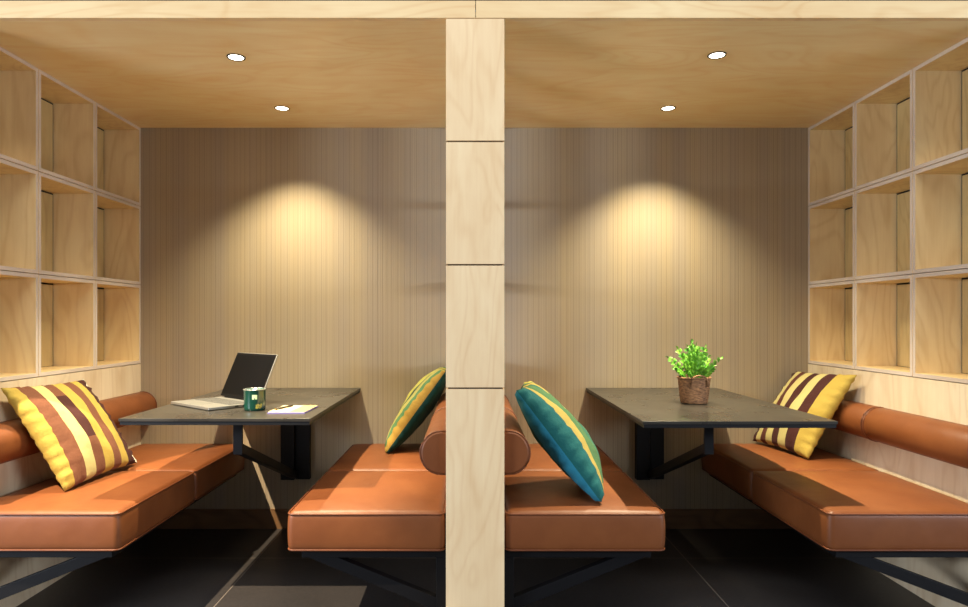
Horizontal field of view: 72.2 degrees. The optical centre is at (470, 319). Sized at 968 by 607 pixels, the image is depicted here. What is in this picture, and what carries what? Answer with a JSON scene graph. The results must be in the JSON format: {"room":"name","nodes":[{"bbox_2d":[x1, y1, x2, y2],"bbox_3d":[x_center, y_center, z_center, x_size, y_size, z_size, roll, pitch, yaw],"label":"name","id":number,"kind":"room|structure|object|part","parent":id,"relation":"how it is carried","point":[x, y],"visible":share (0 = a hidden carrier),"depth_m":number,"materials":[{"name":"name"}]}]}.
{"room":"office booth seating area","nodes":[
{"label":"office booth seating area","id":0,"kind":"room"},
{"bbox_2d":[0,364,140,606],"bbox_3d":[-1.867,0.043,2.882,0.254,2.109,1.236,0,0,0],"label":"wall","id":1,"kind":"structure","parent":0,"point":[110,382],"depth_m":2.67,"materials":[{"name":"brown wood"}]},
{"bbox_2d":[0,47,140,381],"bbox_3d":[-1.837,0.042,2.862,0.194,2.108,1.273,0,0,0],"label":"shelf unit","id":2,"kind":"object","parent":1,"relation":"attached to","point":[70,165],"visible":1,"depth_m":3.06,"materials":[{"name":"brown wood"}]},
{"bbox_3d":[-1.923,-0.803,2.874,0.003,0.371,0.355,0,0,0],"label":"panel","id":3,"kind":"part","parent":2,"relation":"part of","materials":[{"name":"brown wood"}]},
{"bbox_3d":[-1.923,-0.389,2.874,0.003,0.371,0.355,0,0,0],"label":"panel","id":4,"kind":"part","parent":2,"relation":"part of","materials":[{"name":"brown wood"}]},
{"bbox_3d":[-1.923,0.025,2.874,0.003,0.371,0.355,0,0,0],"label":"panel","id":5,"kind":"part","parent":2,"relation":"part of","materials":[{"name":"brown wood"}]},
{"bbox_3d":[-1.923,-0.803,3.288,0.003,0.371,0.375,0,0,0],"label":"panel","id":6,"kind":"part","parent":2,"relation":"part of","materials":[{"name":"brown wood"}]},
{"bbox_3d":[-1.923,-0.389,3.288,0.003,0.371,0.375,0,0,0],"label":"panel","id":7,"kind":"part","parent":2,"relation":"part of","materials":[{"name":"brown wood"}]},
{"bbox_3d":[-1.923,0.025,3.288,0.003,0.371,0.375,0,0,0],"label":"panel","id":8,"kind":"part","parent":2,"relation":"part of","materials":[{"name":"brown wood"}]},
{"bbox_2d":[138,128,810,508],"bbox_3d":[0.000,-0.203,3.530,4.200,2.600,0.060,0,0,0],"label":"wall","id":9,"kind":"structure","parent":0,"point":[322,251],"depth_m":3.50,"materials":[{"name":"beige wood"}]},
{"bbox_2d":[118,388,359,479],"bbox_3d":[-0.930,0.595,2.951,0.696,0.476,1.093,0,0,0],"label":"table","id":10,"kind":"object","parent":9,"relation":"attached to","point":[295,463],"visible":0.93,"depth_m":2.79,"materials":[{"name":"grey laminate"}]},
{"bbox_2d":[171,352,277,410],"bbox_3d":[-1.044,0.251,2.818,0.316,0.207,0.313,0,0,40],"label":"laptop","id":11,"kind":"object","parent":10,"relation":"on","point":[248,370],"visible":0.87,"depth_m":2.87,"materials":[{"name":"silver metal"}]},
{"bbox_3d":[-0.972,0.245,2.903,0.316,0.195,0.091,0,0,40],"label":"lid","id":12,"kind":"part","parent":11,"relation":"part of","materials":[{"name":"silver metal"}]},
{"bbox_2d":[120,390,359,424],"bbox_3d":[-0.930,0.375,2.953,0.688,0.012,1.089,0,0,0],"label":"tabletop","id":13,"kind":"object","parent":10,"relation":"attached to","point":[326,400],"depth_m":2.54,"materials":[{"name":"grey stone"}]},
{"bbox_2d":[243,388,265,410],"bbox_3d":[-0.851,0.315,2.638,0.088,0.084,0.105,0,0,42],"label":"mug","id":14,"kind":"object","parent":10,"relation":"on","point":[254,398],"visible":1,"depth_m":2.60,"materials":[{"name":"teal ceramic"}]},
{"bbox_2d":[267,405,317,413],"bbox_3d":[-0.701,0.353,2.626,0.148,0.007,0.196,0,0,0],"label":"notepad","id":15,"kind":"object","parent":10,"relation":"on","point":[295,409],"visible":0.93,"depth_m":2.59,"materials":[{"name":"white paper"}]},
{"bbox_2d":[274,404,292,409],"bbox_3d":[-0.742,0.345,2.627,0.007,0.007,0.129,0,0,18],"label":"pen","id":16,"kind":"object","parent":15,"relation":"on","point":[292,404],"visible":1,"depth_m":2.63,"materials":[{"name":"brown"}]},
{"bbox_3d":[-0.917,0.607,3.477,0.147,0.452,0.043,0,0,0],"label":"wall post","id":17,"kind":"part","parent":10,"relation":"part of","materials":[{"name":"black metal"}]},
{"bbox_2d":[156,509,790,528],"bbox_3d":[0.018,1.046,3.494,3.518,0.102,0.012,0,0,0],"label":"baseboard","id":18,"kind":"structure","parent":9,"relation":"attached to","point":[187,518],"depth_m":3.49,"materials":[{"name":"brown wood"}]},
{"bbox_2d":[586,388,837,479],"bbox_3d":[0.950,0.595,2.919,0.687,0.476,1.158,0,0,0],"label":"table","id":19,"kind":"object","parent":9,"relation":"attached to","point":[652,410],"visible":0.99,"depth_m":2.74,"materials":[{"name":"grey laminate"}]},
{"bbox_3d":[0.936,0.607,3.477,0.147,0.452,0.043,0,0,0],"label":"wall post","id":20,"kind":"part","parent":19,"relation":"part of","materials":[{"name":"black metal"}]},
{"bbox_2d":[665,339,722,403],"bbox_3d":[0.952,0.217,2.845,0.197,0.275,0.181,0,0,-39],"label":"potted plant","id":21,"kind":"object","parent":19,"relation":"on","point":[694,387],"visible":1,"depth_m":2.82,"materials":[{"name":"green plant"}]},
{"bbox_2d":[677,375,710,403],"bbox_3d":[0.957,0.292,2.850,0.142,0.124,0.148,0,0,0],"label":"basket","id":22,"kind":"object","parent":21,"relation":"attached to","point":[693,389],"depth_m":2.80,"materials":[{"name":"brown wicker"}]},
{"bbox_2d":[587,391,835,427],"bbox_3d":[0.950,0.375,2.920,0.679,0.012,1.154,0,0,0],"label":"tabletop","id":23,"kind":"object","parent":19,"relation":"attached to","point":[648,409],"depth_m":2.59,"materials":[{"name":"grey stone"}]},
{"bbox_2d":[16,529,934,606],"bbox_3d":[0.000,1.147,0.275,10.000,0.100,6.550,0,0,0],"label":"floor","id":24,"kind":"structure","parent":0,"point":[164,567],"depth_m":2.83,"materials":[{"name":"tile"}]},
{"bbox_2d":[0,391,243,599],"bbox_3d":[-1.463,0.736,2.867,0.554,0.721,1.257,0,0,0],"label":"bench","id":25,"kind":"object","parent":24,"relation":"on","point":[101,516],"visible":0.77,"depth_m":2.41,"materials":[{"name":"orange leather"}]},
{"bbox_2d":[1,379,136,491],"bbox_3d":[-1.593,0.440,2.680,0.243,0.386,0.530,0,0,0],"label":"cushion","id":26,"kind":"object","parent":25,"relation":"on","point":[79,441],"visible":1,"depth_m":2.56,"materials":[{"name":"yellow fabric"}]},
{"bbox_2d":[0,471,194,548],"bbox_3d":[-1.462,0.713,2.553,0.551,0.149,0.629,0,0,0],"label":"seat cushion","id":27,"kind":"object","parent":25,"relation":"on","point":[110,509],"depth_m":2.33,"materials":[{"name":"orange leather"}]},
{"bbox_3d":[-1.485,0.801,2.880,0.509,0.026,1.210,0,0,0],"label":"seat frame","id":28,"kind":"part","parent":25,"relation":"part of","materials":[{"name":"black metal"}]},
{"bbox_2d":[110,444,243,498],"bbox_3d":[-1.462,0.713,3.183,0.551,0.149,0.625,0,0,0],"label":"seat cushion","id":29,"kind":"object","parent":25,"relation":"on","point":[212,465],"depth_m":3.11,"materials":[{"name":"orange leather"}]},
{"bbox_2d":[288,393,445,606],"bbox_3d":[-0.354,0.736,2.867,0.539,0.721,1.257,0,0,0],"label":"bench","id":30,"kind":"object","parent":24,"relation":"on","point":[371,501],"visible":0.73,"depth_m":2.28,"materials":[{"name":"orange leather"}]},
{"bbox_2d":[288,471,445,548],"bbox_3d":[-0.355,0.713,2.553,0.537,0.149,0.629,0,0,0],"label":"seat cushion","id":31,"kind":"object","parent":30,"relation":"on","point":[343,509],"depth_m":2.25,"materials":[{"name":"orange leather"}]},
{"bbox_3d":[-0.333,0.801,2.880,0.495,0.026,1.210,0,0,0],"label":"seat frame","id":32,"kind":"part","parent":30,"relation":"part of","materials":[{"name":"black metal"}]},
{"bbox_2d":[330,444,427,470],"bbox_3d":[-0.355,0.713,3.183,0.537,0.149,0.625,0,0,0],"label":"seat cushion","id":33,"kind":"object","parent":30,"relation":"on","point":[359,457],"depth_m":3.05,"materials":[{"name":"orange leather"}]},
{"bbox_2d":[385,367,445,452],"bbox_3d":[-0.264,0.436,3.305,0.302,0.395,0.350,0,0,0],"label":"cushion","id":34,"kind":"object","parent":30,"relation":"on","point":[422,399],"visible":0.94,"depth_m":3.16,"materials":[{"name":"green fabric"}]},
{"bbox_2d":[446,19,503,606],"bbox_3d":[0.014,0.043,2.863,0.196,2.109,1.274,0,0,0],"label":"pillar","id":35,"kind":"structure","parent":24,"relation":"on","point":[474,47],"depth_m":2.23,"materials":[{"name":"brown wood"}]},
{"bbox_3d":[0.014,-0.806,2.244,0.196,0.409,0.035,0,0,0],"label":"facing panel","id":36,"kind":"part","parent":35,"relation":"part of","materials":[{"name":"brown wood"}]},
{"bbox_3d":[0.014,-0.392,2.244,0.196,0.409,0.035,0,0,0],"label":"facing panel","id":37,"kind":"part","parent":35,"relation":"part of","materials":[{"name":"brown wood"}]},
{"bbox_3d":[0.014,0.022,2.244,0.196,0.409,0.035,0,0,0],"label":"facing panel","id":38,"kind":"part","parent":35,"relation":"part of","materials":[{"name":"brown wood"}]},
{"bbox_3d":[0.014,0.663,2.244,0.196,0.863,0.035,0,0,0],"label":"facing panel","id":39,"kind":"part","parent":35,"relation":"part of","materials":[{"name":"brown wood"}]},
{"bbox_2d":[504,395,664,606],"bbox_3d":[0.387,0.736,2.867,0.548,0.721,1.257,0,0,0],"label":"bench","id":40,"kind":"object","parent":24,"relation":"on","point":[547,514],"visible":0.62,"depth_m":2.27,"materials":[{"name":"orange leather"}]},
{"bbox_2d":[515,381,603,502],"bbox_3d":[0.335,0.438,2.514,0.316,0.396,0.430,0,0,7],"label":"cushion","id":41,"kind":"object","parent":40,"relation":"on","point":[563,438],"visible":1,"depth_m":2.33,"materials":[{"name":"teal fabric"}]},
{"bbox_2d":[523,444,620,470],"bbox_3d":[0.388,0.713,3.183,0.546,0.149,0.625,0,0,0],"label":"seat cushion","id":42,"kind":"object","parent":40,"relation":"on","point":[539,460],"depth_m":3.00,"materials":[{"name":"orange leather"}]},
{"bbox_3d":[0.365,0.801,2.880,0.504,0.026,1.210,0,0,0],"label":"seat frame","id":43,"kind":"part","parent":40,"relation":"part of","materials":[{"name":"black metal"}]},
{"bbox_2d":[504,471,664,548],"bbox_3d":[0.388,0.713,2.553,0.546,0.149,0.629,0,0,0],"label":"seat cushion","id":44,"kind":"object","parent":40,"relation":"on","point":[543,509],"depth_m":2.24,"materials":[{"name":"orange leather"}]},
{"bbox_2d":[701,399,967,605],"bbox_3d":[1.491,0.736,2.867,0.570,0.721,1.257,0,0,0],"label":"bench","id":45,"kind":"object","parent":24,"relation":"on","point":[858,513],"visible":0.91,"depth_m":2.43,"materials":[{"name":"orange leather"}]},
{"bbox_2d":[701,444,875,498],"bbox_3d":[1.490,0.713,3.183,0.568,0.149,0.625,0,0,0],"label":"seat cushion","id":46,"kind":"object","parent":45,"relation":"on","point":[734,465],"depth_m":3.06,"materials":[{"name":"orange leather"}]},
{"bbox_2d":[753,371,856,458],"bbox_3d":[1.606,0.440,3.240,0.241,0.386,0.502,0,0,-5],"label":"cushion","id":47,"kind":"object","parent":45,"relation":"on","point":[821,395],"visible":0.81,"depth_m":3.12,"materials":[{"name":"yellow fabric"}]},
{"bbox_3d":[1.513,0.801,2.880,0.526,0.026,1.210,0,0,0],"label":"seat frame","id":48,"kind":"part","parent":45,"relation":"part of","materials":[{"name":"black metal"}]},
{"bbox_2d":[752,471,967,548],"bbox_3d":[1.490,0.713,2.553,0.568,0.149,0.629,0,0,0],"label":"seat cushion","id":49,"kind":"object","parent":45,"relation":"on","point":[833,509],"depth_m":2.32,"materials":[{"name":"orange leather"}]},
{"bbox_2d":[0,12,967,127],"bbox_3d":[0.018,-1.028,2.875,4.024,0.030,1.250,0,0,0],"label":"ceiling","id":50,"kind":"structure","parent":0,"point":[150,74],"depth_m":2.66,"materials":[{"name":"brown wood"}]},
{"bbox_2d":[226,53,245,60],"bbox_3d":[-0.905,-1.011,2.558,0.070,0.003,0.070,0,0,0],"label":"recessed light","id":51,"kind":"object","parent":50,"relation":"in","point":[235,57],"visible":1,"depth_m":2.56,"materials":[{"name":"white metal"}]},
{"bbox_2d":[274,106,289,110],"bbox_3d":[-0.903,-1.011,3.173,0.070,0.003,0.070,0,0,0],"label":"recessed light","id":52,"kind":"object","parent":50,"relation":"in","point":[280,108],"visible":1,"depth_m":3.18,"materials":[{"name":"white metal"}]},
{"bbox_2d":[661,106,675,110],"bbox_3d":[0.942,-1.011,3.173,0.070,0.003,0.070,0,0,0],"label":"recessed light","id":53,"kind":"object","parent":50,"relation":"in","point":[665,108],"visible":1,"depth_m":3.18,"materials":[{"name":"white metal"}]},
{"bbox_2d":[707,51,726,58],"bbox_3d":[0.940,-1.011,2.538,0.070,0.003,0.070,0,0,0],"label":"recessed light","id":54,"kind":"object","parent":50,"relation":"in","point":[719,54],"visible":1,"depth_m":2.54,"materials":[{"name":"white metal"}]},
{"bbox_2d":[0,0,967,9],"bbox_3d":[0.000,-1.589,2.280,10.000,1.029,0.040,0,0,0],"label":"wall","id":55,"kind":"structure","parent":0,"point":[0,0],"depth_m":2.26,"materials":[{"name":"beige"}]},
{"bbox_2d":[0,1,474,20],"bbox_3d":[-2.493,-1.042,2.238,5.014,0.058,0.024,0,0,0],"label":"trim","id":56,"kind":"structure","parent":55,"relation":"attached to","point":[9,10],"depth_m":2.23,"materials":[{"name":"brown wood"}]},
{"bbox_2d":[476,1,967,20],"bbox_3d":[2.508,-1.042,2.238,4.984,0.058,0.024,0,0,0],"label":"trim","id":57,"kind":"structure","parent":55,"relation":"attached to","point":[506,10],"depth_m":2.23,"materials":[{"name":"brown wood"}]},
{"bbox_2d":[808,364,967,606],"bbox_3d":[1.904,0.043,2.882,0.254,2.109,1.236,0,0,0],"label":"wall","id":58,"kind":"structure","parent":0,"point":[932,398],"depth_m":2.66,"materials":[{"name":"brown wood"}]},
{"bbox_2d":[808,37,967,383],"bbox_3d":[1.874,0.042,2.862,0.194,2.108,1.273,0,0,0],"label":"shelf unit","id":59,"kind":"object","parent":58,"relation":"attached to","point":[888,170],"visible":1,"depth_m":3.03,"materials":[{"name":"brown wood"}]},
{"bbox_3d":[1.960,-0.803,3.288,0.003,0.371,0.375,0,0,0],"label":"panel","id":60,"kind":"part","parent":59,"relation":"part of","materials":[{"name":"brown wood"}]},
{"bbox_3d":[1.960,-0.389,3.288,0.003,0.371,0.375,0,0,0],"label":"panel","id":61,"kind":"part","parent":59,"relation":"part of","materials":[{"name":"brown wood"}]},
{"bbox_3d":[1.960,0.025,3.288,0.003,0.371,0.375,0,0,0],"label":"panel","id":62,"kind":"part","parent":59,"relation":"part of","materials":[{"name":"brown wood"}]},
{"bbox_3d":[1.960,-0.803,2.874,0.003,0.371,0.355,0,0,0],"label":"panel","id":63,"kind":"part","parent":59,"relation":"part of","materials":[{"name":"brown wood"}]},
{"bbox_3d":[1.960,-0.389,2.874,0.003,0.371,0.355,0,0,0],"label":"panel","id":64,"kind":"part","parent":59,"relation":"part of","materials":[{"name":"brown wood"}]},
{"bbox_3d":[1.960,0.025,2.874,0.003,0.371,0.355,0,0,0],"label":"panel","id":65,"kind":"part","parent":59,"relation":"part of","materials":[{"name":"brown wood"}]},
{"bbox_3d":[1.960,-0.803,2.468,0.003,0.371,0.359,0,0,0],"label":"panel","id":66,"kind":"part","parent":59,"relation":"part of","materials":[{"name":"brown wood"}]},
{"bbox_3d":[1.960,-0.389,2.468,0.003,0.371,0.359,0,0,0],"label":"panel","id":67,"kind":"part","parent":59,"relation":"part of","materials":[{"name":"brown wood"}]},
{"bbox_3d":[1.960,0.025,2.468,0.003,0.371,0.359,0,0,0],"label":"panel","id":68,"kind":"part","parent":59,"relation":"part of","materials":[{"name":"brown wood"}]}
]}

